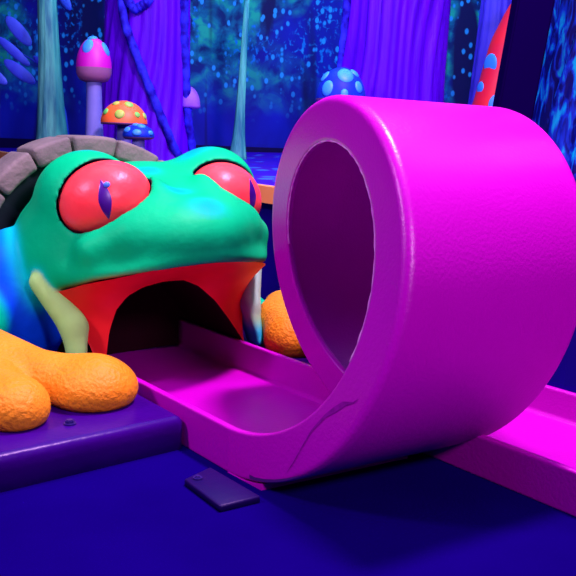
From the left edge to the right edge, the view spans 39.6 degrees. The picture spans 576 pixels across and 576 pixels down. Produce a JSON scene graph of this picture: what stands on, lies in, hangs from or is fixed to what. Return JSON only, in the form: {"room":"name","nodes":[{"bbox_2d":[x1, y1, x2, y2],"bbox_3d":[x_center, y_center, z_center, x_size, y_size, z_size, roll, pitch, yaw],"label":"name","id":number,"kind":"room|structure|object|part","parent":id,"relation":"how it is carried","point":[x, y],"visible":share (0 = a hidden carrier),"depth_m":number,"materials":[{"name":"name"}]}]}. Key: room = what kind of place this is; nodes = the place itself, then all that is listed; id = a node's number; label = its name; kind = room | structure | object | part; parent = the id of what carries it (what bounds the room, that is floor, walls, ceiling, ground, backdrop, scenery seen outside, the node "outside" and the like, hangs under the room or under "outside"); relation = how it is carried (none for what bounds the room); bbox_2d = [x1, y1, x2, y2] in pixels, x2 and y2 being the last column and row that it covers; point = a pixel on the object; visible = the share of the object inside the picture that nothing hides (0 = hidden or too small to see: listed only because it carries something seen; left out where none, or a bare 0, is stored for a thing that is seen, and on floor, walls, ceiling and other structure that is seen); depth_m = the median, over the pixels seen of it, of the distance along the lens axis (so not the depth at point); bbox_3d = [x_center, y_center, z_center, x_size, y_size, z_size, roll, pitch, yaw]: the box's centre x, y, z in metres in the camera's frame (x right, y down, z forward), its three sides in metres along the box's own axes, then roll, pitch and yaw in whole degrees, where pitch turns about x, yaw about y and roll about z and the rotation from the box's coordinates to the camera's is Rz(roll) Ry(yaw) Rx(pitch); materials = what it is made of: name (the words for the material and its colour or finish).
{"room":"games hall","nodes":[
{"label":"games hall","id":0,"kind":"room"},
{"bbox_2d":[0,0,480,147],"bbox_3d":[0.075,-2.054,6.795,10.000,3.200,0.100,2,10,0],"label":"wall","id":1,"kind":"structure","parent":0,"point":[292,44],"depth_m":6.77,"materials":[{"name":"paint"}]},
{"bbox_2d":[0,138,283,152],"bbox_3d":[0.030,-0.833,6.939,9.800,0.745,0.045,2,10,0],"label":"baseboard","id":2,"kind":"structure","parent":1,"relation":"attached to","point":[4,142],"depth_m":6.86,"materials":[{"name":"blue paint"}]},
{"bbox_2d":[0,382,575,575],"bbox_3d":[-0.010,0.274,2.842,10.000,0.001,8.500,2,10,0],"label":"floor","id":3,"kind":"structure","parent":0,"point":[419,514],"depth_m":1.64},
{"bbox_2d":[0,135,162,229],"bbox_3d":[-0.685,-0.182,2.791,0.920,0.690,0.171,-6,13,-38],"label":"stone arch","id":4,"kind":"object","parent":3,"relation":"on","point":[20,171],"visible":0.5,"depth_m":2.63,"materials":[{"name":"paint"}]},
{"bbox_3d":[-0.727,-0.163,2.838,0.800,0.633,0.030,-6,13,-38],"label":"panel","id":5,"kind":"part","parent":4,"relation":"part of","materials":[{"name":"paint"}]},
{"bbox_2d":[0,351,181,492],"bbox_3d":[-1.137,0.305,2.158,1.194,0.098,1.315,-6,13,-38],"label":"plinth","id":6,"kind":"object","parent":3,"relation":"on","point":[68,443],"visible":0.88,"depth_m":1.89,"materials":[{"name":"purple plastic"}]},
{"bbox_2d":[0,147,305,431],"bbox_3d":[-0.489,-0.065,2.453,1.656,0.743,0.878,-6,13,-38],"label":"sculpture","id":7,"kind":"object","parent":6,"relation":"on","point":[106,255],"visible":0.89,"depth_m":2.35,"materials":[{"name":"paint"}]},
{"bbox_2d":[185,468,259,511],"bbox_3d":[-0.159,0.445,1.784,0.100,0.024,0.194,-6,13,-38],"label":"floor plate","id":8,"kind":"object","parent":3,"relation":"on","point":[220,492],"visible":1,"depth_m":1.76,"materials":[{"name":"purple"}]},
{"bbox_2d":[243,328,309,364],"bbox_3d":[-0.007,0.214,2.934,0.465,0.086,1.115,-6,13,-38],"label":"plinth","id":9,"kind":"object","parent":3,"relation":"on","point":[302,359],"visible":0.02,"depth_m":2.62,"materials":[{"name":"purple plastic"}]},
{"bbox_2d":[0,148,575,385],"bbox_3d":[1.014,-0.434,4.752,7.606,0.798,4.378,2,10,0],"label":"stage","id":10,"kind":"object","parent":3,"relation":"on","point":[263,166],"visible":0.08,"depth_m":3.86,"materials":[{"name":"paint"}]},
{"bbox_2d":[0,0,71,134],"bbox_3d":[-1.881,-1.557,5.728,0.669,1.200,0.024,2,10,0],"label":"leafy plant","id":11,"kind":"object","parent":10,"relation":"on","point":[17,29],"visible":0.8,"depth_m":5.70,"materials":[{"name":"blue plant"}]},
{"bbox_3d":[-1.734,-1.314,5.770,0.344,0.717,0.023,2,10,0],"label":"stem","id":12,"kind":"part","parent":11,"relation":"part of","materials":[{"name":"green plant"}]},
{"bbox_2d":[36,0,67,139],"bbox_3d":[-1.593,-1.768,5.386,0.264,1.789,0.266,2,10,0],"label":"tree","id":13,"kind":"object","parent":10,"relation":"on","point":[51,117],"visible":0.85,"depth_m":5.38,"materials":[{"name":"teal plant"}]},
{"bbox_2d":[76,36,111,135],"bbox_3d":[-1.008,-0.942,4.156,0.180,0.709,0.180,2,10,0],"label":"mushroom","id":14,"kind":"object","parent":10,"relation":"on","point":[93,61],"visible":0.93,"depth_m":4.08,"materials":[{"name":"pink plastic"}]},
{"bbox_3d":[-1.011,-0.856,4.171,0.118,0.534,0.118,2,10,0],"label":"stem","id":15,"kind":"part","parent":14,"relation":"part of","materials":[{"name":"purple plastic"}]},
{"bbox_2d":[101,100,146,143],"bbox_3d":[-0.828,-0.748,4.036,0.232,0.387,0.234,2,10,0],"label":"mushroom","id":16,"kind":"object","parent":10,"relation":"on","point":[121,113],"visible":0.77,"depth_m":3.94,"materials":[{"name":"orange plastic"}]},
{"bbox_3d":[-0.830,-0.689,4.047,0.108,0.266,0.108,2,10,0],"label":"stem","id":17,"kind":"part","parent":16,"relation":"part of","materials":[{"name":"plastic"}]},
{"bbox_2d":[122,123,153,148],"bbox_3d":[-0.730,-0.661,3.897,0.154,0.280,0.160,2,10,0],"label":"mushroom","id":18,"kind":"object","parent":10,"relation":"on","point":[138,133],"visible":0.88,"depth_m":3.83,"materials":[{"name":"blue plastic"}]},
{"bbox_3d":[-0.731,-0.629,3.905,0.093,0.216,0.093,2,10,0],"label":"stem","id":19,"kind":"part","parent":18,"relation":"part of","materials":[{"name":"plastic"}]},
{"bbox_2d":[102,0,195,160],"bbox_3d":[-0.788,-1.677,4.542,0.629,2.014,0.603,2,10,0],"label":"tree","id":20,"kind":"object","parent":10,"relation":"on","point":[147,42],"visible":0.78,"depth_m":4.41,"materials":[{"name":"purple plant"}]},
{"bbox_2d":[183,86,199,108],"bbox_3d":[-0.566,-1.087,4.564,0.130,0.125,0.130,2,10,0],"label":"mushroom","id":21,"kind":"object","parent":20,"relation":"attached to","point":[192,101],"visible":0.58,"depth_m":4.52,"materials":[{"name":"paint"}]},
{"bbox_2d":[230,0,249,159],"bbox_3d":[-0.262,-1.577,5.714,0.380,1.323,0.200,2,10,0],"label":"tree","id":22,"kind":"object","parent":10,"relation":"on","point":[238,146],"visible":0.95,"depth_m":5.73,"materials":[{"name":"teal plant"}]},
{"bbox_2d":[316,67,365,101],"bbox_3d":[0.265,-0.841,4.112,0.256,0.572,0.262,2,10,0],"label":"mushroom","id":23,"kind":"object","parent":10,"relation":"on","point":[341,80],"visible":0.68,"depth_m":3.99,"materials":[{"name":"blue plastic"}]},
{"bbox_2d":[337,0,450,102],"bbox_3d":[0.602,-1.655,4.526,0.687,2.003,0.680,2,10,0],"label":"tree","id":24,"kind":"object","parent":10,"relation":"on","point":[397,49],"visible":0.46,"depth_m":4.33,"materials":[{"name":"purple plant"}]},
{"bbox_2d":[468,0,511,104],"bbox_3d":[1.368,-1.790,5.365,0.352,1.924,0.319,2,10,0],"label":"bare tree","id":25,"kind":"object","parent":10,"relation":"on","point":[492,12],"visible":0.27,"depth_m":5.30,"materials":[{"name":"purple plant"}]},
{"bbox_2d":[472,4,510,105],"bbox_3d":[1.222,-1.185,4.758,0.436,1.117,0.298,2,10,0],"label":"mushroom","id":26,"kind":"object","parent":10,"relation":"on","point":[485,92],"visible":0.3,"depth_m":4.66,"materials":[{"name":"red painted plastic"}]},
{"bbox_2d":[492,0,554,119],"bbox_3d":[1.001,-1.148,3.395,0.366,1.522,0.220,2,10,0],"label":"post","id":27,"kind":"object","parent":10,"relation":"on","point":[529,21],"visible":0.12,"depth_m":3.37,"materials":[{"name":"blue"}]},
{"bbox_2d":[532,0,575,181],"bbox_3d":[1.611,-1.432,4.115,0.744,1.773,0.742,2,10,0],"label":"waterfall","id":28,"kind":"object","parent":10,"relation":"on","point":[555,104],"visible":0.56,"depth_m":3.99,"materials":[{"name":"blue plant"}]},
{"bbox_2d":[57,95,575,516],"bbox_3d":[0.358,-0.018,2.022,1.012,0.890,2.569,-6,13,-38],"label":"ramp","id":29,"kind":"object","parent":3,"relation":"on","point":[425,251],"visible":0.92,"depth_m":1.76,"materials":[{"name":"paint"}]}
]}

